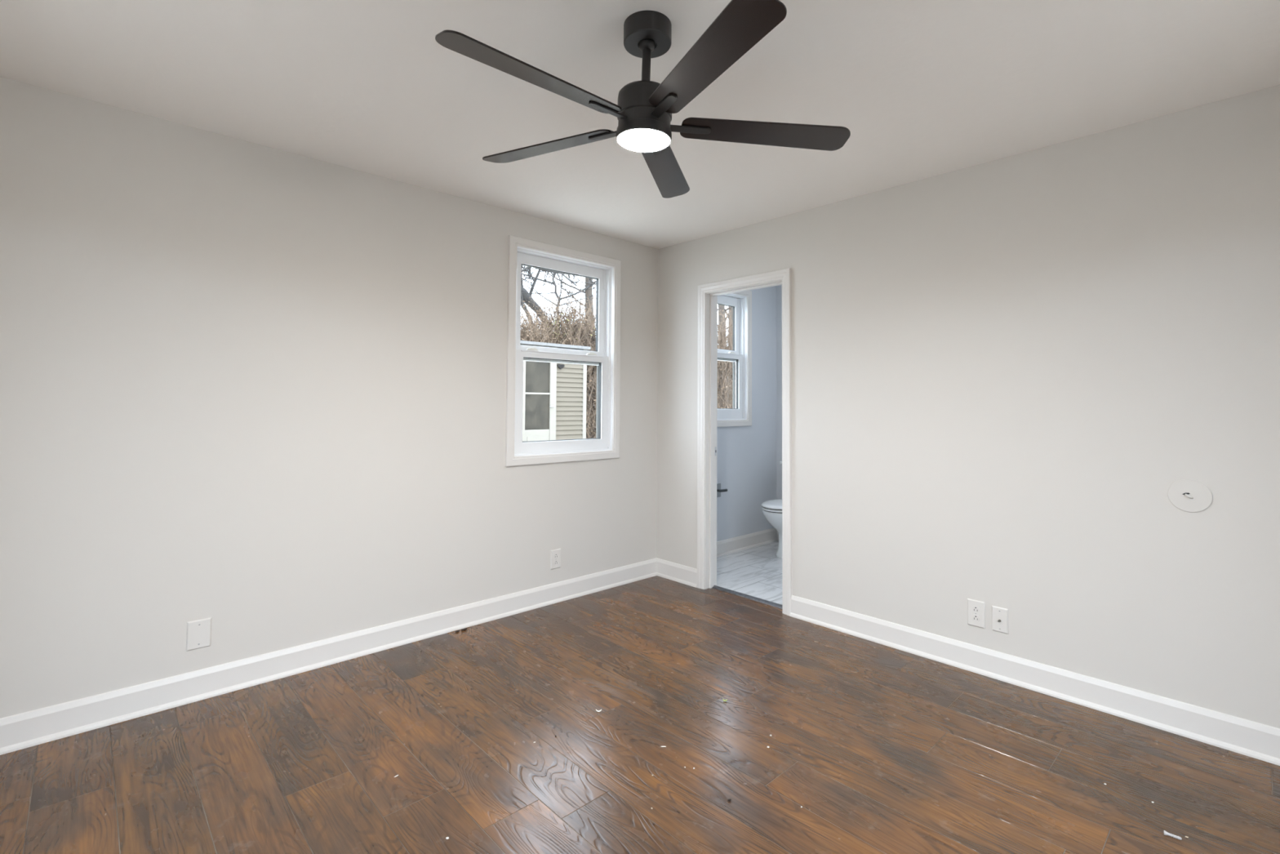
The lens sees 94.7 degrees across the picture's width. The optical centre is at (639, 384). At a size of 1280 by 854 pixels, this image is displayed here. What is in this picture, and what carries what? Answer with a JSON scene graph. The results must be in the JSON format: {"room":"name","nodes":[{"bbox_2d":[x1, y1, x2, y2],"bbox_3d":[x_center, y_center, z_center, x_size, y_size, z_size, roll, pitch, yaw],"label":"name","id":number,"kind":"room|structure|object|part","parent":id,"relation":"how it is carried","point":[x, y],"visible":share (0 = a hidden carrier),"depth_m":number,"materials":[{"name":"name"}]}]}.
{"room":"empty bedroom","nodes":[
{"label":"empty bedroom","id":0,"kind":"room"},
{"bbox_2d":[0,76,776,718],"bbox_3d":[-0.735,0.165,3.724,5.670,2.640,0.160,2,-3,-43],"label":"wall","id":1,"kind":"structure","parent":0,"point":[259,391],"depth_m":2.68,"materials":[{"name":"white paint"}]},
{"bbox_2d":[186,617,211,651],"bbox_3d":[-1.876,1.063,2.510,0.084,0.121,0.008,2,-3,-43],"label":"blank wall plate","id":2,"kind":"object","parent":1,"relation":"attached to","point":[198,631],"visible":1,"depth_m":2.51,"materials":[{"name":"white plastic"}]},
{"bbox_2d":[0,557,657,755],"bbox_3d":[-1.270,1.299,3.063,3.850,0.122,0.022,2,-3,-43],"label":"baseboard","id":3,"kind":"structure","parent":1,"relation":"attached to","point":[24,730],"depth_m":2.68,"materials":[{"name":"white wood"}]},
{"bbox_2d":[550,548,560,569],"bbox_3d":[-0.538,1.117,3.767,0.078,0.121,0.008,2,-3,-43],"label":"wall outlet","id":4,"kind":"object","parent":1,"relation":"attached to","point":[555,554],"visible":1,"depth_m":3.76,"materials":[{"name":"white plastic"}]},
{"bbox_2d":[505,235,621,466],"bbox_3d":[-0.522,-0.192,3.916,0.898,1.397,0.168,2,-3,-43],"label":"window","id":5,"kind":"structure","parent":1,"relation":"in","point":[606,272],"depth_m":3.91,"materials":[{"name":"white plastic"}]},
{"bbox_3d":[-0.535,-0.482,3.941,0.760,0.681,0.033,2,-3,-43],"label":"sash","id":6,"kind":"part","parent":5,"relation":"part of","materials":[{"name":"white plastic"}]},
{"bbox_3d":[-0.512,0.117,3.892,0.760,0.648,0.033,2,-3,-43],"label":"sash","id":7,"kind":"part","parent":5,"relation":"part of","materials":[{"name":"white plastic"}]},
{"bbox_3d":[-0.557,0.109,3.941,0.736,0.648,0.008,2,-3,-43],"label":"screen frame","id":8,"kind":"part","parent":5,"relation":"part of","materials":[{"name":"grey"}]},
{"bbox_2d":[716,483,727,497],"bbox_3d":[0.662,0.889,4.903,0.110,0.113,0.080,2,-3,-43],"label":"toilet paper holder","id":9,"kind":"object","parent":1,"relation":"attached to","point":[719,490],"visible":0.64,"depth_m":4.93,"materials":[{"name":"grey metal"}]},
{"bbox_3d":[0.638,0.890,4.928,0.110,0.113,0.010,2,-3,-43],"label":"mount plate","id":10,"kind":"part","parent":9,"relation":"part of","materials":[{"name":"grey metal"}]},
{"bbox_3d":[0.669,0.882,4.907,0.095,0.025,0.076,2,-3,-43],"label":"arm","id":11,"kind":"part","parent":9,"relation":"part of","materials":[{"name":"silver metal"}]},
{"bbox_2d":[716,290,751,426],"bbox_3d":[0.688,-0.242,5.083,0.740,1.210,0.137,2,-3,-43],"label":"window","id":12,"kind":"structure","parent":1,"relation":"in","point":[741,302],"depth_m":5.26,"materials":[{"name":"white"}]},
{"bbox_3d":[0.664,-0.493,5.119,0.602,0.571,0.033,2,-3,-43],"label":"sash","id":13,"kind":"part","parent":12,"relation":"part of","materials":[{"name":"white plastic"}]},
{"bbox_3d":[0.688,0.013,5.073,0.602,0.571,0.033,2,-3,-43],"label":"sash","id":14,"kind":"part","parent":12,"relation":"part of","materials":[{"name":"white plastic"}]},
{"bbox_3d":[0.642,0.004,5.122,0.578,0.571,0.008,2,-3,-43],"label":"screen frame","id":15,"kind":"part","parent":12,"relation":"part of","materials":[{"name":"grey plastic"}]},
{"bbox_2d":[716,527,777,556],"bbox_3d":[0.741,1.379,5.002,1.501,0.122,0.022,2,-3,-43],"label":"baseboard","id":16,"kind":"structure","parent":1,"relation":"attached to","point":[736,544],"depth_m":5.18,"materials":[{"name":"white wood"}]},
{"bbox_3d":[0.745,1.429,4.996,1.501,0.021,0.010,2,-3,-43],"label":"shoe molding","id":17,"kind":"part","parent":16,"relation":"part of","materials":[{"name":"white wood"}]},
{"bbox_2d":[0,540,1279,853],"bbox_3d":[1.017,1.379,1.812,5.670,0.104,5.085,2,-3,-43],"label":"floor","id":18,"kind":"structure","parent":0,"point":[882,748],"depth_m":2.10,"materials":[{"name":"brown wood"}]},
{"bbox_2d":[761,461,782,558],"bbox_3d":[1.293,1.058,4.997,0.692,0.761,0.450,2,-3,-43],"label":"toilet","id":19,"kind":"object","parent":18,"relation":"on","point":[771,509],"visible":0.27,"depth_m":4.81,"materials":[{"name":"white ceramic"}]},
{"bbox_3d":[1.201,1.027,4.911,0.436,0.016,0.366,2,-3,-43],"label":"seat","id":20,"kind":"part","parent":19,"relation":"part of","materials":[{"name":"white plastic"}]},
{"bbox_3d":[1.203,1.000,4.913,0.442,0.024,0.368,2,-3,-43],"label":"lid","id":21,"kind":"part","parent":19,"relation":"part of","materials":[{"name":"white plastic"}]},
{"bbox_3d":[1.245,1.240,4.946,0.552,0.394,0.360,2,-3,-43],"label":"bowl","id":22,"kind":"part","parent":19,"relation":"part of","materials":[{"name":"white ceramic"}]},
{"bbox_2d":[1164,830,1182,839],"bbox_3d":[1.565,1.326,1.732,0.040,0.012,0.012,-1,-3,41],"label":"wall anchor","id":23,"kind":"object","parent":18,"relation":"on","point":[1166,833],"visible":1,"depth_m":1.73,"materials":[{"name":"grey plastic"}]},
{"bbox_2d":[0,0,1279,248],"bbox_3d":[-0.013,-1.167,1.798,4.008,0.100,4.010,2,-3,-43],"label":"ceiling","id":24,"kind":"structure","parent":0,"point":[922,89],"depth_m":2.14,"materials":[{"name":"white paint"}]},
{"bbox_2d":[435,0,850,198],"bbox_3d":[-0.025,-0.930,1.801,1.236,0.375,1.292,2,-3,-43],"label":"ceiling fan","id":25,"kind":"object","parent":24,"relation":"hanging from","point":[645,108],"visible":1,"depth_m":1.76,"materials":[{"name":"black metal"}]},
{"bbox_3d":[-0.279,-0.822,1.582,0.541,0.034,0.121,2,-3,-43],"label":"fan blade","id":26,"kind":"part","parent":25,"relation":"part of","materials":[{"name":"black wood"}]},
{"bbox_3d":[-0.316,-0.815,2.034,0.541,0.042,0.116,-1,-2,29],"label":"fan blade","id":27,"kind":"part","parent":25,"relation":"part of","materials":[{"name":"black wood"}]},
{"bbox_3d":[-0.109,-0.803,1.906,0.134,0.014,0.030,-1,-2,31],"label":"blade arm","id":28,"kind":"part","parent":25,"relation":"part of","materials":[{"name":"black metal"}]},
{"bbox_3d":[-0.093,-0.806,1.739,0.135,0.012,0.031,2,-3,-43],"label":"blade arm","id":29,"kind":"part","parent":25,"relation":"part of","materials":[{"name":"black metal"}]},
{"bbox_3d":[0.045,-0.797,1.971,0.030,0.011,0.134,0,-2,13],"label":"blade arm","id":30,"kind":"part","parent":25,"relation":"part of","materials":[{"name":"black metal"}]},
{"bbox_3d":[0.069,-0.802,1.702,0.030,0.014,0.134,1,-2,-24],"label":"blade arm","id":31,"kind":"part","parent":25,"relation":"part of","materials":[{"name":"black metal"}]},
{"bbox_3d":[0.102,-0.798,2.208,0.117,0.029,0.541,0,-2,11],"label":"fan blade","id":32,"kind":"part","parent":25,"relation":"part of","materials":[{"name":"black wood"}]},
{"bbox_3d":[0.155,-0.796,1.845,0.134,0.013,0.030,1,-2,-6],"label":"blade arm","id":33,"kind":"part","parent":25,"relation":"part of","materials":[{"name":"black metal"}]},
{"bbox_3d":[0.162,-0.807,1.477,0.116,0.041,0.541,1,-2,-25],"label":"fan blade","id":34,"kind":"part","parent":25,"relation":"part of","materials":[{"name":"black wood"}]},
{"bbox_3d":[0.397,-0.793,1.864,0.541,0.037,0.116,1,-2,-7],"label":"fan blade","id":35,"kind":"part","parent":25,"relation":"part of","materials":[{"name":"black wood"}]},
{"bbox_2d":[776,284,782,499],"bbox_3d":[1.936,0.225,4.949,0.100,2.640,1.785,2,-3,-43],"label":"wall","id":36,"kind":"structure","parent":0,"point":[779,288],"depth_m":5.55,"materials":[{"name":"white paint"}]},
{"bbox_2d":[657,84,1279,728],"bbox_3d":[1.485,0.157,3.061,0.136,2.640,3.850,2,-3,-43],"label":"wall","id":37,"kind":"structure","parent":0,"point":[1005,371],"depth_m":2.63,"materials":[{"name":"white paint"}]},
{"bbox_2d":[656,558,697,587],"bbox_3d":[0.257,1.349,4.233,0.022,0.122,0.410,2,-3,-43],"label":"baseboard","id":38,"kind":"structure","parent":37,"relation":"attached to","point":[680,573],"depth_m":4.22,"materials":[{"name":"white wood"}]},
{"bbox_3d":[0.256,1.399,4.222,0.010,0.021,0.398,2,-3,-43],"label":"shoe molding","id":39,"kind":"part","parent":38,"relation":"part of","materials":[{"name":"white wood"}]},
{"bbox_2d":[697,267,791,616],"bbox_3d":[0.709,0.349,3.894,0.153,2.102,0.743,2,-3,-43],"label":"door frame","id":40,"kind":"structure","parent":37,"relation":"in","point":[708,293],"depth_m":4.07,"materials":[{"name":"white wood"}]},
{"bbox_3d":[0.757,0.351,3.940,0.019,2.102,0.743,2,-3,-43],"label":"casing","id":41,"kind":"part","parent":40,"relation":"part of","materials":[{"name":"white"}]},
{"bbox_2d":[712,585,782,608],"bbox_3d":[0.720,1.396,3.875,0.054,0.009,0.611,2,-3,-43],"label":"trim","id":42,"kind":"structure","parent":37,"relation":"attached to","point":[749,597],"depth_m":3.87,"materials":[{"name":"brown metal"}]},
{"bbox_2d":[967,598,985,628],"bbox_3d":[1.606,1.096,2.819,0.008,0.124,0.076,2,-3,-43],"label":"wall outlet","id":43,"kind":"object","parent":37,"relation":"attached to","point":[975,609],"visible":1,"depth_m":2.81,"materials":[{"name":"white plastic"}]},
{"bbox_2d":[971,605,979,612],"bbox_3d":[1.604,1.075,2.817,0.002,0.028,0.034,2,-3,-43],"label":"receptacle","id":44,"kind":"object","parent":43,"relation":"attached to","point":[974,608],"depth_m":2.82,"materials":[{"name":"white plastic"}]},
{"bbox_2d":[972,614,979,621],"bbox_3d":[1.603,1.116,2.816,0.002,0.028,0.034,2,-3,-43],"label":"receptacle","id":45,"kind":"object","parent":43,"relation":"attached to","point":[975,617],"depth_m":2.82,"materials":[{"name":"white plastic"}]},
{"bbox_2d":[991,605,1008,634],"bbox_3d":[1.671,1.097,2.742,0.018,0.114,0.067,2,-3,-43],"label":"wall plate","id":46,"kind":"object","parent":37,"relation":"attached to","point":[999,615],"visible":1,"depth_m":2.74,"materials":[{"name":"white plastic"}]},
{"bbox_2d":[790,595,1279,765],"bbox_3d":[1.797,1.302,2.597,0.022,0.122,2.596,2,-3,-43],"label":"baseboard","id":47,"kind":"structure","parent":37,"relation":"attached to","point":[1258,740],"depth_m":2.55,"materials":[{"name":"white wood"}]},
{"label":"outside","id":48,"kind":"structure","parent":0,"visible":0},
{"bbox_3d":[-3.447,1.975,30.065,58.000,1.430,41.700,2,-3,-43],"label":"ground","id":49,"kind":"structure","parent":48,"visible":0},
{"bbox_2d":[520,300,532,322],"bbox_3d":[-4.565,-0.441,23.380,0.943,6.162,0.234,2,-3,-43],"label":"tree","id":50,"kind":"object","parent":49,"relation":"on","point":[525,308],"visible":0.12,"depth_m":23.39,"materials":[{"name":"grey plant"}]},
{"bbox_2d":[520,265,549,324],"bbox_3d":[-5.122,-5.039,22.947,5.822,15.315,8.447,1,-2,-8],"label":"leaning tree","id":51,"kind":"object","parent":49,"relation":"on","point":[525,295],"visible":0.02,"depth_m":22.34,"materials":[{"name":"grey plant"}]},
{"bbox_2d":[520,340,591,441],"bbox_3d":[-3.682,0.579,12.758,3.951,2.840,3.432,2,-3,-43],"label":"neighboring house","id":52,"kind":"structure","parent":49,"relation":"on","point":[554,400],"depth_m":12.28,"materials":[{"name":"beige plastic"}]},
{"bbox_3d":[-2.110,1.434,12.003,0.594,1.018,0.050,2,-3,-43],"label":"glazed door","id":53,"kind":"part","parent":52,"relation":"part of","materials":[{"name":"white"}]},
{"bbox_3d":[-2.091,1.439,11.982,0.474,0.748,0.009,2,-3,-43],"label":"kick panel","id":54,"kind":"part","parent":52,"relation":"part of","materials":[{"name":"white"}]},
{"bbox_3d":[-2.100,0.115,12.047,0.594,1.622,0.015,2,-3,-43],"label":"door glass","id":55,"kind":"part","parent":52,"relation":"part of","materials":[{"name":"glass"}]},
{"bbox_3d":[-2.098,0.590,12.052,0.872,2.750,0.090,2,-3,-43],"label":"door frame","id":56,"kind":"part","parent":52,"relation":"part of","materials":[{"name":"white wood"}]},
{"bbox_2d":[556,364,564,368],"bbox_3d":[-1.673,-0.366,12.452,0.186,0.110,0.030,2,-3,-43],"label":"wall ornament","id":57,"kind":"object","parent":52,"relation":"attached to","point":[559,366],"visible":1,"depth_m":12.44,"materials":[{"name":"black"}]},
{"bbox_2d":[520,265,595,315],"bbox_3d":[-3.213,-2.241,21.064,5.790,9.616,3.537,1,-2,-4],"label":"slender tree","id":58,"kind":"object","parent":49,"relation":"on","point":[528,272],"visible":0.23,"depth_m":20.84,"materials":[{"name":"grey plant"}]},
{"bbox_2d":[521,266,595,286],"bbox_3d":[-1.662,-2.125,15.311,3.806,9.008,4.638,2,-3,-43],"label":"tree","id":59,"kind":"object","parent":49,"relation":"on","point":[575,282],"visible":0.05,"depth_m":15.81,"materials":[{"name":"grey plant"}]},
{"bbox_2d":[521,271,596,436],"bbox_3d":[-2.272,-3.694,23.006,6.900,12.667,4.113,1,-2,-16],"label":"tree","id":60,"kind":"object","parent":49,"relation":"on","point":[588,292],"visible":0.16,"depth_m":23.05,"materials":[{"name":"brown plant"}]},
{"bbox_2d":[520,287,735,438],"bbox_3d":[0.028,-0.564,22.018,17.511,6.236,6.830,2,-3,-43],"label":"thicket","id":61,"kind":"object","parent":49,"relation":"on","point":[562,331],"visible":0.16,"depth_m":18.55,"materials":[{"name":"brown plant"}]},
{"bbox_2d":[717,304,733,407],"bbox_3d":[4.318,-2.441,28.883,5.637,10.656,2.764,0,-2,10],"label":"tree","id":62,"kind":"object","parent":49,"relation":"on","point":[720,307],"visible":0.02,"depth_m":28.62,"materials":[{"name":"brown plant"}]},
{"bbox_2d":[716,368,735,406],"bbox_3d":[-0.226,-0.199,26.731,34.000,6.055,3.909,2,-3,-43],"label":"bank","id":63,"kind":"object","parent":49,"relation":"on","point":[731,384],"visible":0.02,"depth_m":30.90,"materials":[{"name":"brown plant"}]},
{"bbox_2d":[717,306,735,379],"bbox_3d":[5.125,-3.788,33.585,6.383,13.685,3.682,1,-2,-12],"label":"tree","id":64,"kind":"object","parent":49,"relation":"on","point":[728,306],"visible":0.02,"depth_m":32.39,"materials":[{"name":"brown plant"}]}
]}

